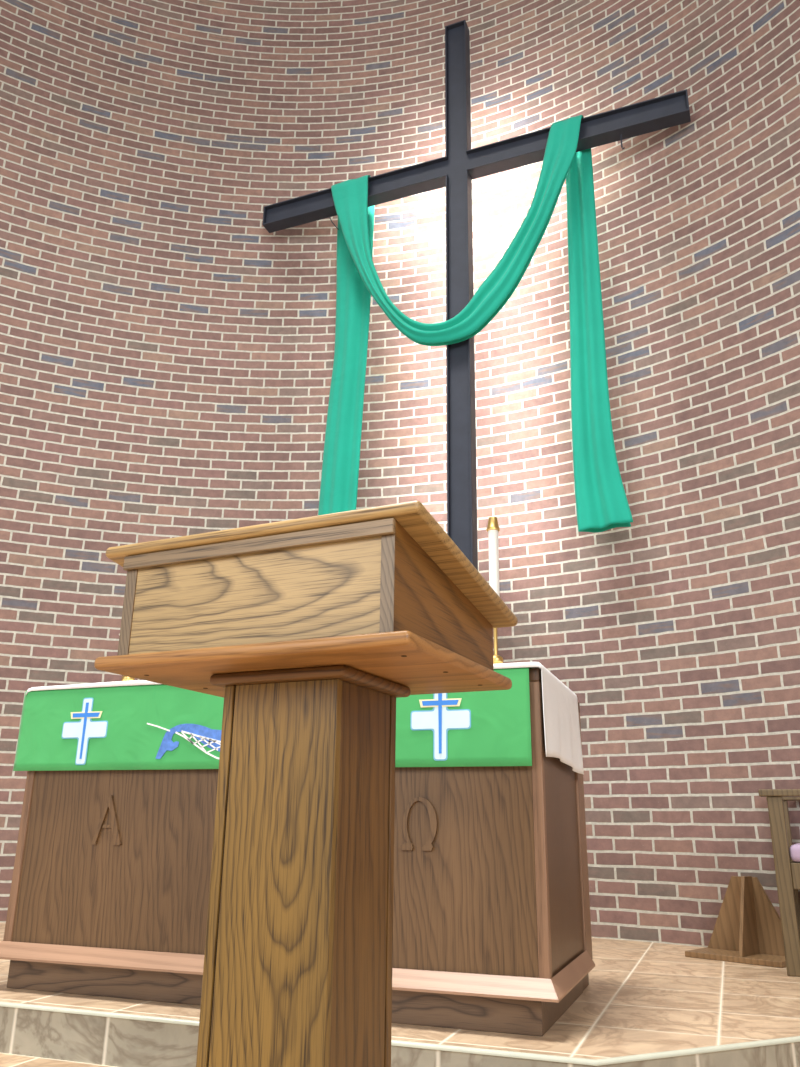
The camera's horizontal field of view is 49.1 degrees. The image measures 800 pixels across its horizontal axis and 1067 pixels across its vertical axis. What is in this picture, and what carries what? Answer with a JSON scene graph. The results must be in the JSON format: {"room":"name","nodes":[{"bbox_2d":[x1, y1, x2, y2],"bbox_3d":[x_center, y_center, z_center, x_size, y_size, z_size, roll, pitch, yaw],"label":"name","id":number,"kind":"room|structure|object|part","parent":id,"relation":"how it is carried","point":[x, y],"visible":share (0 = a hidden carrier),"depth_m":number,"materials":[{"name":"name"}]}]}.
{"room":"house of worship","nodes":[
{"label":"house of worship","id":0,"kind":"room"},
{"bbox_2d":[0,1053,114,1066],"bbox_3d":[-0.480,0.742,-0.071,13.000,0.200,14.000,-6,-20,19],"label":"floor","id":1,"kind":"structure","parent":0,"point":[6,1060],"depth_m":2.43,"materials":[{"name":"tile"}]},
{"bbox_2d":[94,501,517,1066],"bbox_3d":[-0.159,0.579,1.484,0.624,1.106,0.484,-8,-20,24],"label":"lectern","id":2,"kind":"object","parent":1,"relation":"on","point":[309,631],"visible":1,"depth_m":1.42,"materials":[{"name":"brown wood"}]},
{"bbox_3d":[-0.382,0.192,1.728,0.024,0.180,0.442,-8,-20,24],"label":"panel","id":3,"kind":"part","parent":2,"relation":"part of","materials":[{"name":"brown wood"}]},
{"bbox_3d":[-0.243,0.101,1.443,0.483,0.176,0.019,-8,-20,24],"label":"panel","id":4,"kind":"part","parent":2,"relation":"part of","materials":[{"name":"brown wood"}]},
{"bbox_2d":[94,630,511,697],"bbox_3d":[-0.157,0.255,1.588,0.600,0.022,0.474,-8,-20,24],"label":"shelf","id":5,"kind":"object","parent":2,"relation":"attached to","point":[405,661],"depth_m":1.44,"materials":[{"name":"brown wood"}]},
{"bbox_3d":[0.076,0.129,1.521,0.024,0.180,0.442,-8,-20,24],"label":"panel","id":6,"kind":"part","parent":2,"relation":"part of","materials":[{"name":"brown wood"}]},
{"bbox_2d":[0,0,799,946],"bbox_3d":[-0.231,-2.225,4.417,7.632,8.296,3.984,-6,-20,19],"label":"wall","id":7,"kind":"structure","parent":0,"point":[167,355],"depth_m":5.50,"materials":[{"name":"brick"}]},
{"bbox_2d":[262,20,690,569],"bbox_3d":[0.356,-0.759,5.104,2.834,5.700,0.104,-7,-20,21],"label":"cross","id":8,"kind":"object","parent":7,"relation":"attached to","point":[455,171],"visible":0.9,"depth_m":5.44,"materials":[{"name":"black metal"}]},
{"bbox_2d":[318,115,632,532],"bbox_3d":[0.330,-1.143,5.252,1.898,2.721,0.288,-7,-20,21],"label":"draped cloth","id":9,"kind":"object","parent":8,"relation":"hanging from","point":[602,505],"visible":0.97,"depth_m":5.21,"materials":[{"name":"teal fabric"}]},
{"bbox_2d":[0,923,799,1066],"bbox_3d":[-0.534,1.878,3.837,7.350,0.128,2.982,-6,-20,19],"label":"floor","id":10,"kind":"structure","parent":0,"point":[640,997],"depth_m":2.47,"materials":[{"name":"tile"}]},
{"bbox_2d":[0,668,594,1035],"bbox_3d":[-0.308,1.043,3.025,1.837,0.944,0.904,-6,-20,19],"label":"altar","id":11,"kind":"object","parent":10,"relation":"on","point":[109,897],"visible":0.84,"depth_m":2.62,"materials":[{"name":"brown wood"}]},
{"bbox_3d":[-1.265,0.970,2.972,0.031,0.788,0.031,-6,-20,19],"label":"corner post","id":12,"kind":"part","parent":11,"relation":"part of","materials":[{"name":"brown wood"}]},
{"bbox_2d":[13,667,531,770],"bbox_3d":[-0.456,0.618,2.820,1.797,0.279,0.148,-6,-20,19],"label":"altar cloth","id":13,"kind":"object","parent":11,"relation":"on","point":[157,726],"visible":0.6,"depth_m":2.83,"materials":[{"name":"green fabric"}]},
{"bbox_3d":[-0.439,0.869,2.696,1.724,0.826,0.024,-6,-20,19],"label":"panel","id":14,"kind":"part","parent":11,"relation":"part of","materials":[{"name":"brown wood"}]},
{"bbox_3d":[-0.353,1.347,2.805,1.837,0.046,0.666,-6,-20,19],"label":"ledge moulding","id":15,"kind":"part","parent":11,"relation":"part of","materials":[{"name":"brown wood"}]},
{"bbox_2d":[26,662,583,774],"bbox_3d":[-0.347,0.677,3.032,1.839,0.279,0.672,-6,-20,19],"label":"linens","id":16,"kind":"object","parent":11,"relation":"on","point":[560,704],"visible":0.3,"depth_m":2.73,"materials":[{"name":"white fabric"}]},
{"bbox_2d":[119,634,134,680],"bbox_3d":[-1.019,0.495,3.303,0.104,0.226,0.104,-6,-20,19],"label":"candlestick","id":17,"kind":"object","parent":16,"relation":"on","point":[124,678],"visible":0.12,"depth_m":3.27,"materials":[{"name":"gold metal"}]},
{"bbox_3d":[-1.020,0.547,3.286,0.048,0.037,0.048,-6,-20,19],"label":"knob","id":18,"kind":"part","parent":17,"relation":"part of","materials":[{"name":"gold metal"}]},
{"bbox_2d":[493,628,502,663],"bbox_3d":[0.311,0.360,2.846,0.104,0.226,0.104,-6,-20,19],"label":"candlestick","id":19,"kind":"object","parent":16,"relation":"on","point":[497,659],"visible":0.22,"depth_m":2.83,"materials":[{"name":"gold metal"}]},
{"bbox_2d":[486,517,499,596],"bbox_3d":[0.314,0.105,2.931,0.045,0.335,0.045,-6,-20,19],"label":"candle","id":20,"kind":"object","parent":19,"relation":"on","point":[492,528],"visible":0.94,"depth_m":2.93,"materials":[{"name":"white wax"}]},
{"bbox_3d":[0.311,0.334,2.855,0.026,0.130,0.026,-6,-20,19],"label":"stem","id":21,"kind":"part","parent":19,"relation":"part of","materials":[{"name":"gold metal"}]},
{"bbox_3d":[0.310,0.412,2.828,0.048,0.037,0.048,-6,-20,19],"label":"knob","id":22,"kind":"part","parent":19,"relation":"part of","materials":[{"name":"gold metal"}]},
{"bbox_3d":[0.385,0.802,2.404,0.031,0.788,0.031,-6,-20,19],"label":"corner post","id":23,"kind":"part","parent":11,"relation":"part of","materials":[{"name":"brown wood"}]},
{"bbox_3d":[0.491,0.880,2.690,0.014,0.826,0.600,-6,-20,19],"label":"panel","id":24,"kind":"part","parent":11,"relation":"part of","materials":[{"name":"brown wood"}]},
{"bbox_3d":[0.613,1.020,3.003,0.031,0.814,0.135,-6,-20,19],"label":"corner post","id":25,"kind":"part","parent":11,"relation":"part of","materials":[{"name":"brown wood"}]},
{"bbox_2d":[0,1001,799,1065],"bbox_3d":[-0.730,1.458,2.779,7.648,0.012,1.452,-1,-19,4],"label":"trim","id":26,"kind":"structure","parent":10,"relation":"attached to","point":[640,1057],"depth_m":2.15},
{"bbox_2d":[685,876,785,967],"bbox_3d":[1.430,1.617,3.688,0.415,0.324,0.215,-17,-25,42],"label":"wooden stand","id":27,"kind":"object","parent":10,"relation":"on","point":[748,928],"visible":0.96,"depth_m":3.69,"materials":[{"name":"brown wood"}]},
{"bbox_3d":[1.426,1.760,3.642,0.410,0.022,0.215,-17,-25,42],"label":"board","id":28,"kind":"part","parent":27,"relation":"part of","materials":[{"name":"brown wood"}]},
{"bbox_2d":[758,789,799,976],"bbox_3d":[1.792,1.165,3.546,0.580,1.100,0.570,-8,-20,24],"label":"armchair","id":29,"kind":"object","parent":10,"relation":"on","point":[786,855],"visible":1,"depth_m":3.35,"materials":[{"name":"brown wood"}]},
{"bbox_3d":[1.666,0.999,3.373,0.528,0.027,0.066,-8,-20,24],"label":"armrest","id":30,"kind":"part","parent":29,"relation":"part of","materials":[{"name":"brown wood"}]},
{"bbox_3d":[1.875,1.146,3.803,0.528,0.027,0.066,-8,-20,24],"label":"armrest","id":31,"kind":"part","parent":29,"relation":"part of","materials":[{"name":"brown wood"}]},
{"bbox_3d":[1.681,1.486,3.781,0.056,0.636,0.050,-8,-20,24],"label":"leg","id":32,"kind":"part","parent":29,"relation":"part of","materials":[{"name":"brown wood"}]},
{"bbox_2d":[789,843,799,861],"bbox_3d":[1.802,1.279,3.503,0.432,0.064,0.542,-8,-20,24],"label":"seat cushion","id":33,"kind":"object","parent":29,"relation":"on","point":[794,850],"depth_m":3.35,"materials":[{"name":"pink fabric"}]},
{"bbox_3d":[1.698,1.281,3.258,0.442,0.094,0.028,-8,-20,24],"label":"seat rail","id":34,"kind":"part","parent":29,"relation":"part of","materials":[{"name":"brown wood"}]}
]}

